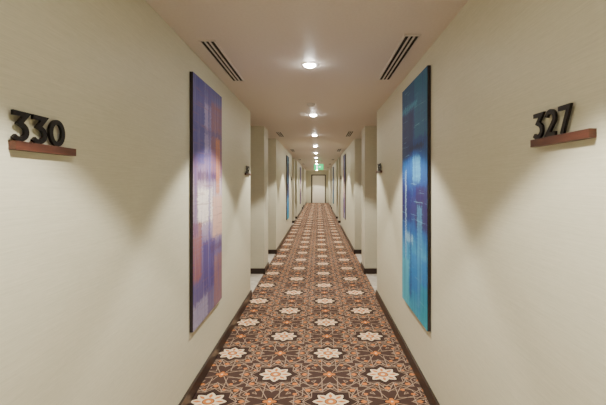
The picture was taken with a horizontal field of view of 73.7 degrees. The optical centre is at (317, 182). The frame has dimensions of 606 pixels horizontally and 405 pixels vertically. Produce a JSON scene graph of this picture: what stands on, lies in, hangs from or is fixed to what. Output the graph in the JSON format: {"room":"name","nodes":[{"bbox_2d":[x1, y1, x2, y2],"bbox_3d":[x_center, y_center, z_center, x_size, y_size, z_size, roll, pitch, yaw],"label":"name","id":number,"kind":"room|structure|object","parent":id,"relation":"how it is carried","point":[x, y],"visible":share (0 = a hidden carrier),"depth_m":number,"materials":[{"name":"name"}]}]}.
{"room":"hotel corridor","nodes":[
{"label":"hotel corridor","id":0,"kind":"room"},
{"bbox_2d":[0,0,305,404],"bbox_3d":[-1.320,0.300,13.650,0.750,2.600,37.300,0,0,0],"label":"wall","id":1,"kind":"structure","parent":0,"point":[95,242],"depth_m":1.84,"materials":[{"name":"paint"}]},
{"bbox_2d":[8,109,75,155],"bbox_3d":[-0.933,-0.163,1.383,0.024,0.122,0.314,0,0,0],"label":"number sign","id":2,"kind":"object","parent":1,"relation":"attached to","point":[17,143],"visible":1,"depth_m":1.34,"materials":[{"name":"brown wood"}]},
{"bbox_2d":[8,140,75,155],"bbox_3d":[-0.933,-0.116,1.386,0.024,0.028,0.308,0,0,0],"label":"shelf","id":3,"kind":"object","parent":2,"relation":"attached to","point":[37,146],"depth_m":1.35,"materials":[{"name":"brown wood"}]},
{"bbox_2d":[190,72,221,332],"bbox_3d":[-0.931,0.140,3.415,0.026,1.920,0.890,0,0,0],"label":"abstract painting","id":4,"kind":"object","parent":1,"relation":"attached to","point":[205,103],"visible":1,"depth_m":3.27,"materials":[{"name":"fabric"}]},
{"bbox_2d":[178,203,305,404],"bbox_3d":[-1.161,1.550,13.650,0.468,0.100,37.300,0,0,0],"label":"baseboard","id":5,"kind":"structure","parent":1,"relation":"attached to","point":[189,395],"depth_m":3.88,"materials":[{"name":"brown wood"}]},
{"bbox_2d":[245,166,250,175],"bbox_3d":[-0.933,-0.163,5.375,0.024,0.123,0.350,0,0,0],"label":"number sign","id":6,"kind":"object","parent":1,"relation":"attached to","point":[247,167],"visible":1,"depth_m":5.35,"materials":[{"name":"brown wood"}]},
{"bbox_2d":[286,155,288,219],"bbox_3d":[-0.931,0.140,12.415,0.026,1.920,0.890,0,0,0],"label":"abstract painting","id":7,"kind":"object","parent":1,"relation":"attached to","point":[287,157],"visible":1,"depth_m":12.16,"materials":[{"name":"fabric"}]},
{"bbox_2d":[300,167,300,203],"bbox_3d":[-0.931,0.140,21.415,0.026,1.920,0.890,0,0,0],"label":"abstract painting","id":8,"kind":"object","parent":1,"relation":"attached to","point":[300,167],"visible":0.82,"depth_m":21.19,"materials":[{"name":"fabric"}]},
{"bbox_2d":[250,223,293,292],"bbox_3d":[-1.176,1.596,16.375,0.438,0.008,21.414,0,0,0],"label":"floor","id":9,"kind":"structure","parent":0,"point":[254,278],"depth_m":6.81,"materials":[{"name":"tile"}]},
{"bbox_2d":[146,0,468,169],"bbox_3d":[-0.060,-1.050,13.650,3.270,0.100,37.600,0,0,0],"label":"ceiling","id":10,"kind":"structure","parent":0,"point":[351,43],"depth_m":3.07,"materials":[{"name":"paint"}]},
{"bbox_2d":[198,40,243,81],"bbox_3d":[-0.777,-0.995,3.385,0.115,0.010,1.130,0,0,0],"label":"ceiling air vent","id":11,"kind":"object","parent":10,"relation":"in","point":[212,47],"depth_m":3.24,"materials":[{"name":"white metal"}]},
{"bbox_2d":[275,132,284,136],"bbox_3d":[-0.777,-0.995,8.300,0.115,0.010,0.820,0,0,0],"label":"ceiling air vent","id":12,"kind":"object","parent":10,"relation":"in","point":[279,134],"depth_m":8.26,"materials":[{"name":"white metal"}]},
{"bbox_2d":[302,62,316,67],"bbox_3d":[-0.070,-0.986,3.400,0.128,0.027,0.128,0,0,0],"label":"recessed light","id":13,"kind":"object","parent":10,"relation":"in","point":[307,64],"depth_m":3.37,"materials":[{"name":"white glass"}]},
{"bbox_2d":[314,160,322,169],"bbox_3d":[0.030,-0.790,17.598,0.400,0.420,0.064,0,0,0],"label":"exit sign","id":14,"kind":"object","parent":10,"relation":"hanging from","point":[316,166],"visible":1,"depth_m":17.57,"materials":[{"name":"plastic"}]},
{"bbox_2d":[345,131,353,136],"bbox_3d":[0.637,-0.995,8.225,0.115,0.010,0.870,0,0,0],"label":"ceiling air vent","id":15,"kind":"object","parent":10,"relation":"in","point":[349,133],"depth_m":8.13,"materials":[{"name":"white metal"}]},
{"bbox_2d":[378,34,420,79],"bbox_3d":[0.637,-0.995,3.310,0.115,0.010,1.180,0,0,0],"label":"ceiling air vent","id":16,"kind":"object","parent":10,"relation":"in","point":[408,41],"depth_m":3.13,"materials":[{"name":"white metal"}]},
{"bbox_2d":[190,203,429,404],"bbox_3d":[-0.060,1.650,13.650,3.270,0.100,37.600,0,0,0],"label":"floor","id":17,"kind":"structure","parent":0,"point":[314,329],"depth_m":4.08,"materials":[{"name":"carpet"}]},
{"bbox_2d":[306,170,327,202],"bbox_3d":[-0.060,0.300,32.375,3.270,2.600,0.150,0,0,0],"label":"wall","id":18,"kind":"structure","parent":0,"point":[309,173],"depth_m":32.30,"materials":[{"name":"paint"}]},
{"bbox_2d":[312,175,324,202],"bbox_3d":[0.050,0.495,32.282,1.000,2.190,0.035,0,0,0],"label":"door","id":19,"kind":"structure","parent":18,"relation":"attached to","point":[318,181],"depth_m":32.27,"materials":[{"name":"beige paint"}]},
{"bbox_2d":[311,175,325,202],"bbox_3d":[0.040,0.465,32.275,1.160,2.270,0.050,0,0,0],"label":"frame","id":20,"kind":"object","parent":18,"relation":"attached to","point":[311,175],"visible":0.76,"depth_m":32.25,"materials":[{"name":"brown wood"}]},
{"bbox_2d":[337,219,376,292],"bbox_3d":[1.056,1.596,16.375,0.438,0.008,21.414,0,0,0],"label":"floor","id":21,"kind":"structure","parent":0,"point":[372,278],"depth_m":6.81,"materials":[{"name":"tile"}]},
{"bbox_2d":[328,0,605,404],"bbox_3d":[1.200,0.300,13.650,0.750,2.600,37.300,0,0,0],"label":"wall","id":22,"kind":"structure","parent":0,"point":[518,229],"depth_m":1.80,"materials":[{"name":"paint"}]},
{"bbox_2d":[333,166,333,203],"bbox_3d":[0.811,0.113,21.390,0.026,1.945,0.880,0,0,0],"label":"abstract painting","id":23,"kind":"object","parent":22,"relation":"attached to","point":[333,166],"visible":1,"depth_m":20.95,"materials":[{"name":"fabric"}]},
{"bbox_2d":[343,154,345,219],"bbox_3d":[0.811,0.113,12.390,0.026,1.945,0.880,0,0,0],"label":"abstract painting","id":24,"kind":"object","parent":22,"relation":"attached to","point":[344,156],"visible":1,"depth_m":12.16,"materials":[{"name":"fabric"}]},
{"bbox_2d":[376,163,381,172],"bbox_3d":[0.813,-0.195,5.375,0.024,0.123,0.350,0,0,0],"label":"number sign","id":25,"kind":"object","parent":22,"relation":"attached to","point":[379,166],"visible":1,"depth_m":5.31,"materials":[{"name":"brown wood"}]},
{"bbox_2d":[328,202,439,404],"bbox_3d":[1.041,1.550,13.650,0.468,0.100,37.300,0,0,0],"label":"baseboard","id":26,"kind":"structure","parent":22,"relation":"attached to","point":[432,400],"depth_m":3.90,"materials":[{"name":"brown wood"}]},
{"bbox_2d":[402,65,430,331],"bbox_3d":[0.811,0.113,3.390,0.026,1.945,0.880,0,0,0],"label":"abstract painting","id":27,"kind":"object","parent":22,"relation":"attached to","point":[416,98],"visible":1,"depth_m":3.21,"materials":[{"name":"fabric"}]},
{"bbox_2d":[530,103,596,146],"bbox_3d":[0.813,-0.195,1.360,0.024,0.123,0.330,0,0,0],"label":"number sign","id":28,"kind":"object","parent":22,"relation":"attached to","point":[551,137],"visible":1,"depth_m":1.37,"materials":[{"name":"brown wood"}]},
{"bbox_2d":[530,128,596,146],"bbox_3d":[0.813,-0.148,1.360,0.024,0.028,0.330,0,0,0],"label":"shelf","id":29,"kind":"object","parent":28,"relation":"attached to","point":[550,138],"depth_m":1.33,"materials":[{"name":"brown wood"}]}
]}

